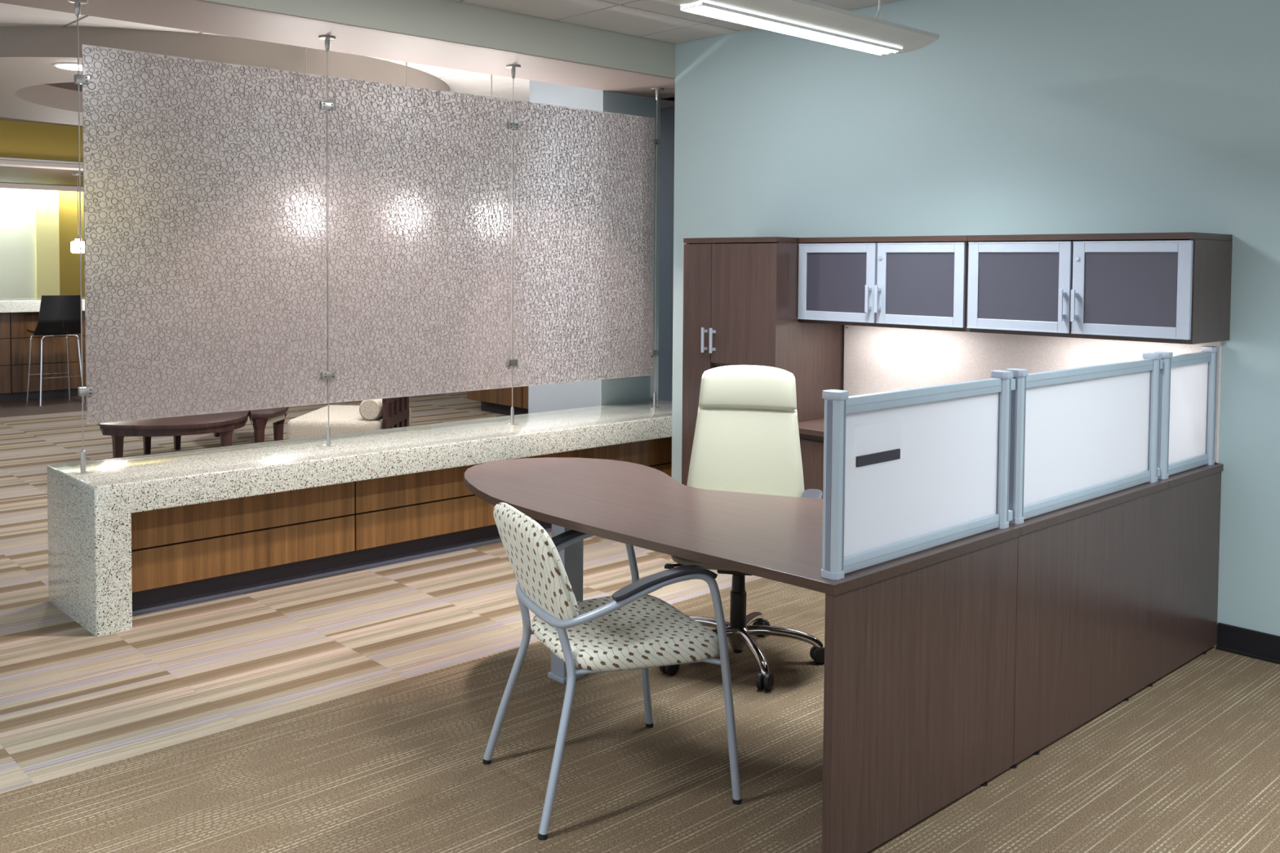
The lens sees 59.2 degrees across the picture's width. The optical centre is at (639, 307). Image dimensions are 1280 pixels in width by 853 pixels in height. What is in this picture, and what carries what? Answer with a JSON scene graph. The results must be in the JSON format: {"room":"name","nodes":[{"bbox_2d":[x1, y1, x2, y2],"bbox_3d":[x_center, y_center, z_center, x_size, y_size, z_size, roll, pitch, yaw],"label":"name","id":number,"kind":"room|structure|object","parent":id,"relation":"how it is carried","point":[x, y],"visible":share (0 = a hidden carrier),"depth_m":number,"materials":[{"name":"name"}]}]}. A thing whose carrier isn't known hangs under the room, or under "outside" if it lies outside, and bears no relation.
{"room":"office","nodes":[
{"label":"office","id":0,"kind":"room"},
{"bbox_2d":[0,187,35,297],"bbox_3d":[-10.128,-0.210,11.412,7.233,2.395,0.300,-2,3,-43],"label":"window","id":1,"kind":"structure","parent":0,"point":[17,206],"depth_m":13.62,"materials":[{"name":"white glass"}]},
{"bbox_2d":[0,165,83,186],"bbox_3d":[-7.045,-1.432,12.155,12.800,0.035,3.350,-2,3,-43],"label":"ceiling","id":2,"kind":"structure","parent":0,"point":[16,175],"depth_m":12.17,"materials":[{"name":"brown paint"}]},
{"bbox_2d":[0,182,83,191],"bbox_3d":[-7.804,-1.423,12.966,12.800,0.060,0.070,-2,3,-43],"label":"trim","id":3,"kind":"structure","parent":2,"relation":"attached to","point":[6,185],"depth_m":13.50,"materials":[{"name":"white paint"}]},
{"bbox_2d":[71,173,84,253],"bbox_3d":[-5.813,-0.972,11.652,0.140,0.823,0.140,-2,3,-43],"label":"glass pendant","id":4,"kind":"object","parent":2,"relation":"hanging from","point":[75,246],"visible":0.83,"depth_m":11.62,"materials":[{"name":"white"}]},
{"bbox_2d":[74,237,79,241],"bbox_3d":[-5.815,-0.700,11.662,0.070,0.040,0.070,-2,3,-43],"label":"socket","id":5,"kind":"object","parent":4,"relation":"attached to","point":[77,239],"depth_m":11.63,"materials":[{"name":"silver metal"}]},
{"bbox_2d":[34,189,59,297],"bbox_3d":[-7.381,-0.290,13.957,0.258,2.395,0.340,-2,3,-43],"label":"wall column","id":6,"kind":"structure","parent":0,"point":[46,202],"depth_m":13.81,"materials":[{"name":"yellow paint"}]},
{"bbox_2d":[58,191,84,297],"bbox_3d":[-5.364,-0.351,15.875,5.309,2.395,0.300,-2,3,-43],"label":"wall panel","id":7,"kind":"object","parent":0,"point":[69,262],"depth_m":14.03,"materials":[{"name":"yellow paint"}]},
{"bbox_2d":[0,120,326,166],"bbox_3d":[-5.829,-1.605,10.852,12.800,0.428,0.200,-2,3,-43],"label":"wall","id":8,"kind":"structure","parent":0,"point":[18,140],"depth_m":10.79,"materials":[{"name":"yellow paint"}]},
{"bbox_2d":[0,159,83,170],"bbox_3d":[-5.814,-1.370,10.843,12.800,0.041,0.250,-2,3,-43],"label":"trim","id":9,"kind":"structure","parent":8,"relation":"attached to","point":[2,162],"depth_m":10.79,"materials":[{"name":"white paint"}]},
{"bbox_2d":[0,156,83,164],"bbox_3d":[-5.497,-1.402,10.943,5.000,0.020,0.035,-2,3,-43],"label":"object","id":10,"kind":"object","parent":8,"relation":"attached to","point":[1,157],"visible":0.2,"depth_m":10.72,"materials":[{"name":"white plastic"}]},
{"bbox_2d":[0,2,529,146],"bbox_3d":[-3.583,-1.671,8.453,12.800,0.072,6.565,-2,3,-43],"label":"ceiling","id":11,"kind":"structure","parent":0,"point":[459,81],"depth_m":7.51,"materials":[{"name":"paint"}]},
{"bbox_2d":[0,26,449,133],"bbox_3d":[-3.310,-1.548,8.150,3.816,0.170,3.816,-2,3,-43],"label":"ceiling","id":12,"kind":"structure","parent":11,"relation":"attached to","point":[28,54],"depth_m":6.63,"materials":[{"name":"white paint"}]},
{"bbox_2d":[52,62,82,70],"bbox_3d":[-3.278,-1.394,6.541,0.236,0.010,0.236,-2,3,-43],"label":"recessed light","id":13,"kind":"object","parent":12,"relation":"in","point":[73,66],"visible":0.59,"depth_m":6.48,"materials":[{"name":"white glass"}]},
{"bbox_2d":[302,46,306,73],"bbox_3d":[-1.977,-1.013,6.673,0.120,1.103,0.120,-2,3,-43],"label":"glass pendant","id":14,"kind":"object","parent":11,"relation":"hanging from","point":[303,46],"visible":0.02,"depth_m":6.65,"materials":[{"name":"white"}]},
{"bbox_2d":[405,62,407,85],"bbox_3d":[-1.480,-1.035,7.139,0.120,1.088,0.120,-2,3,-43],"label":"glass pendant","id":15,"kind":"object","parent":11,"relation":"hanging from","point":[406,62],"visible":0.02,"depth_m":7.12,"materials":[{"name":"white"}]},
{"bbox_2d":[487,73,492,97],"bbox_3d":[-1.001,-1.049,7.587,0.120,1.088,0.120,-2,3,-43],"label":"glass pendant","id":16,"kind":"object","parent":11,"relation":"hanging from","point":[487,73],"visible":0.02,"depth_m":7.57,"materials":[{"name":"white"}]},
{"bbox_2d":[204,0,675,78],"bbox_3d":[-2.577,-1.412,4.461,8.800,0.259,0.647,-2,3,-43],"label":"ceiling beam","id":17,"kind":"structure","parent":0,"point":[451,20],"depth_m":5.72,"materials":[{"name":"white paint"}]},
{"bbox_2d":[0,0,675,108],"bbox_3d":[-2.825,-1.394,4.763,8.850,0.203,2.300,-2,3,-43],"label":"ceiling","id":18,"kind":"structure","parent":17,"relation":"attached to","point":[199,15],"depth_m":5.56,"materials":[{"name":"beige paint"}]},
{"bbox_2d":[66,0,93,474],"bbox_3d":[-2.355,-0.290,4.742,0.080,1.993,0.080,-2,3,-43],"label":"cable","id":19,"kind":"object","parent":18,"relation":"hanging from","point":[82,391],"visible":1,"depth_m":4.74,"materials":[{"name":"metal"}]},
{"bbox_2d":[81,44,327,424],"bbox_3d":[-1.940,-0.314,5.131,1.108,1.601,0.012,-2,3,-43],"label":"panel","id":20,"kind":"object","parent":19,"relation":"hanging from","point":[205,181],"visible":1,"depth_m":5.08,"materials":[{"name":"glass"}]},
{"bbox_2d":[318,35,335,446],"bbox_3d":[-1.524,-0.314,5.502,0.080,1.993,0.080,-2,3,-43],"label":"cable","id":21,"kind":"object","parent":18,"relation":"hanging from","point":[326,105],"visible":1,"depth_m":5.50,"materials":[{"name":"metal"}]},
{"bbox_2d":[325,75,511,403],"bbox_3d":[-1.125,-0.338,5.894,1.114,1.601,0.012,-2,3,-43],"label":"panel","id":22,"kind":"object","parent":21,"relation":"hanging from","point":[420,180],"visible":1,"depth_m":5.86,"materials":[{"name":"glass"}]},
{"bbox_2d":[506,64,520,425],"bbox_3d":[-0.708,-0.338,6.267,0.080,1.993,0.080,-2,3,-43],"label":"cable","id":23,"kind":"object","parent":18,"relation":"hanging from","point":[511,126],"visible":1,"depth_m":6.27,"materials":[{"name":"metal"}]},
{"bbox_2d":[649,87,663,408],"bbox_3d":[0.100,-0.363,7.043,0.080,1.993,0.080,-2,3,-43],"label":"cable","id":24,"kind":"object","parent":18,"relation":"hanging from","point":[656,141],"visible":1,"depth_m":7.04,"materials":[{"name":"metal"}]},
{"bbox_2d":[511,99,654,387],"bbox_3d":[-0.316,-0.362,6.653,1.095,1.601,0.012,-2,3,-43],"label":"panel","id":25,"kind":"object","parent":24,"relation":"hanging from","point":[584,180],"visible":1,"depth_m":6.61,"materials":[{"name":"glass"}]},
{"bbox_2d":[600,90,660,405],"bbox_3d":[-0.099,-0.075,7.369,0.507,2.597,0.119,-2,3,-43],"label":"wall","id":26,"kind":"structure","parent":0,"point":[637,388],"depth_m":7.38,"materials":[{"name":"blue paint"}]},
{"bbox_2d":[0,378,1279,852],"bbox_3d":[-1.771,1.260,6.904,13.200,0.060,18.400,-2,3,-43],"label":"floor","id":27,"kind":"structure","parent":0,"point":[1190,763],"depth_m":3.62,"materials":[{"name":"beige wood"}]},
{"bbox_2d":[26,294,84,405],"bbox_3d":[-6.138,0.452,11.832,0.455,1.165,0.557,-2,3,-43],"label":"bar stool","id":28,"kind":"object","parent":27,"relation":"on","point":[58,314],"visible":0.91,"depth_m":11.65,"materials":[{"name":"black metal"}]},
{"bbox_2d":[0,297,327,401],"bbox_3d":[-6.210,0.431,12.785,7.680,1.064,0.900,-2,3,-43],"label":"bar counter","id":29,"kind":"object","parent":27,"relation":"on","point":[17,315],"depth_m":12.04,"materials":[{"name":"brown wood"}]},
{"bbox_2d":[0,297,84,312],"bbox_3d":[-6.206,-0.040,12.767,7.680,0.122,0.900,-2,3,-43],"label":"countertop","id":30,"kind":"structure","parent":29,"relation":"on","point":[6,304],"depth_m":11.89,"materials":[{"name":"stone"}]},
{"bbox_2d":[97,410,249,457],"bbox_3d":[-3.359,0.954,8.267,0.974,0.420,1.749,0,2,-15],"label":"coffee table","id":31,"kind":"object","parent":27,"relation":"on","point":[224,424],"visible":0.48,"depth_m":7.57,"materials":[{"name":"brown wood"}]},
{"bbox_2d":[213,406,288,443],"bbox_3d":[-3.051,0.928,8.984,0.539,0.420,2.057,-1,3,-32],"label":"coffee table","id":32,"kind":"object","parent":27,"relation":"on","point":[259,419],"visible":0.32,"depth_m":8.09,"materials":[{"name":"brown wood"}]},
{"bbox_2d":[287,395,411,439],"bbox_3d":[-2.049,0.878,8.095,0.702,0.605,0.850,1,2,3],"label":"chaise","id":33,"kind":"object","parent":27,"relation":"on","point":[393,412],"visible":0.34,"depth_m":7.69,"materials":[{"name":"beige fabric"}]},
{"bbox_2d":[47,400,671,636],"bbox_3d":[-1.034,0.969,6.012,3.732,0.604,0.638,-2,3,-43],"label":"bench","id":34,"kind":"object","parent":27,"relation":"on","point":[129,536],"visible":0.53,"depth_m":5.18,"materials":[{"name":"white stone"}]},
{"bbox_2d":[467,386,528,415],"bbox_3d":[-0.805,0.803,10.788,0.600,0.560,2.170,-2,3,-43],"label":"base cabinet","id":35,"kind":"object","parent":27,"relation":"on","point":[499,401],"visible":0.18,"depth_m":11.00,"materials":[{"name":"brown wood"}]},
{"bbox_2d":[482,502,742,839],"bbox_3d":[-0.104,0.977,3.288,0.598,0.822,0.618,-1,3,-25],"label":"chair","id":36,"kind":"object","parent":27,"relation":"on","point":[628,628],"visible":0.94,"depth_m":3.12,"materials":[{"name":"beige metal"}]},
{"bbox_2d":[659,364,824,690],"bbox_3d":[0.393,0.797,4.296,0.656,1.104,0.650,1,2,12],"label":"chair","id":37,"kind":"object","parent":27,"relation":"on","point":[747,440],"visible":0.62,"depth_m":4.47,"materials":[{"name":"beige leather"}]},
{"bbox_2d":[464,457,1020,852],"bbox_3d":[0.126,1.001,3.741,0.949,0.737,1.921,-2,3,-43],"label":"desk","id":38,"kind":"object","parent":27,"relation":"on","point":[920,646],"visible":0.91,"depth_m":3.12,"materials":[{"name":"brown laminate"}]},
{"bbox_2d":[464,457,1019,585],"bbox_3d":[0.129,0.635,3.727,0.948,0.004,1.920,-2,3,-43],"label":"countertop","id":39,"kind":"structure","parent":38,"relation":"on","point":[778,533],"depth_m":3.55,"materials":[{"name":"brown laminate"}]},
{"bbox_2d":[821,369,1015,580],"bbox_3d":[0.789,0.430,3.083,0.896,0.466,0.057,-2,3,-43],"label":"screen","id":40,"kind":"object","parent":38,"relation":"on","point":[949,481],"depth_m":3.02,"materials":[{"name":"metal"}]},
{"bbox_2d":[681,236,842,485],"bbox_3d":[0.622,0.469,5.815,0.586,1.644,0.625,-2,3,-43],"label":"tall cabinet","id":41,"kind":"object","parent":27,"relation":"on","point":[740,295],"visible":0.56,"depth_m":5.60,"materials":[{"name":"brown laminate"}]},
{"bbox_2d":[798,418,1223,492],"bbox_3d":[1.483,0.953,4.956,0.524,0.717,1.838,-2,3,-43],"label":"credenza","id":42,"kind":"object","parent":27,"relation":"on","point":[811,432],"visible":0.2,"depth_m":5.30,"materials":[{"name":"brown laminate"}]},
{"bbox_2d":[1153,346,1218,479],"bbox_3d":[2.078,0.392,4.290,0.495,0.466,0.057,-2,3,-43],"label":"screen","id":43,"kind":"object","parent":42,"relation":"on","point":[1188,381],"visible":0.84,"depth_m":4.29,"materials":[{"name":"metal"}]},
{"bbox_2d":[1008,471,1221,768],"bbox_3d":[1.509,0.996,4.136,1.608,0.737,0.604,-2,3,-43],"label":"desk","id":44,"kind":"object","parent":27,"relation":"on","point":[1117,591],"visible":0.78,"depth_m":3.79,"materials":[{"name":"brown laminate"}]},
{"bbox_2d":[1005,352,1163,524],"bbox_3d":[1.507,0.409,3.755,1.069,0.466,0.057,-2,3,-43],"label":"screen","id":45,"kind":"object","parent":44,"relation":"on","point":[1083,433],"visible":0.94,"depth_m":3.69,"materials":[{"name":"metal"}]},
{"bbox_2d":[1008,479,1168,527],"bbox_3d":[1.321,0.635,3.942,1.081,0.004,0.603,-2,3,-43],"label":"countertop","id":46,"kind":"structure","parent":44,"relation":"on","point":[1042,517],"depth_m":3.69,"materials":[{"name":"brown laminate"}]},
{"bbox_2d":[657,106,675,401],"bbox_3d":[0.356,-0.191,7.803,0.105,2.800,2.300,-2,3,-43],"label":"wall","id":47,"kind":"structure","parent":0,"point":[664,377],"depth_m":7.90,"materials":[{"name":"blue paint"}]},
{"bbox_2d":[453,0,899,44],"bbox_3d":[0.008,-1.357,1.054,7.913,0.060,7.858,-2,3,-43],"label":"ceiling","id":48,"kind":"structure","parent":0,"point":[654,20],"depth_m":5.86,"materials":[{"name":"paint"}]},
{"bbox_2d":[654,0,939,55],"bbox_3d":[0.606,-1.236,4.215,1.360,0.417,0.330,-2,3,-43],"label":"linear pendant","id":49,"kind":"object","parent":48,"relation":"hanging from","point":[805,19],"visible":1,"depth_m":4.16,"materials":[{"name":"white metal"}]},
{"bbox_2d":[680,0,902,48],"bbox_3d":[0.604,-1.045,4.223,1.180,0.005,0.104,-2,3,-43],"label":"diffuser","id":50,"kind":"object","parent":49,"relation":"attached to","point":[717,9],"depth_m":4.12,"materials":[{"name":"white plastic"}]},
{"bbox_2d":[528,0,1279,647],"bbox_3d":[2.416,-0.071,4.416,0.140,2.860,9.137,-2,3,-43],"label":"wall","id":51,"kind":"structure","parent":0,"point":[1022,117],"depth_m":5.01,"materials":[{"name":"teal paint"}]},
{"bbox_2d":[797,235,969,331],"bbox_3d":[1.213,-0.120,5.283,0.425,0.414,0.915,-2,3,-43],"label":"upper cabinet","id":52,"kind":"object","parent":51,"relation":"attached to","point":[895,282],"visible":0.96,"depth_m":5.13,"materials":[{"name":"silver metal"}]},
{"bbox_2d":[841,324,1222,462],"bbox_3d":[1.664,0.343,5.110,0.024,0.485,1.820,-2,3,-43],"label":"backsplash panel","id":53,"kind":"object","parent":51,"relation":"attached to","point":[876,359],"visible":0.43,"depth_m":5.28,"materials":[{"name":"fabric"}]},
{"bbox_2d":[966,231,1232,344],"bbox_3d":[1.845,-0.088,4.610,0.425,0.414,0.930,-2,3,-43],"label":"upper cabinet","id":54,"kind":"object","parent":51,"relation":"attached to","point":[1159,287],"visible":1,"depth_m":4.40,"materials":[{"name":"silver metal"}]},
{"bbox_2d":[1216,622,1279,664],"bbox_3d":[2.825,1.332,3.905,0.022,0.104,7.738,-2,3,-43],"label":"baseboard","id":55,"kind":"structure","parent":51,"relation":"attached to","point":[1251,643],"depth_m":4.39,"materials":[{"name":"black rubber"}]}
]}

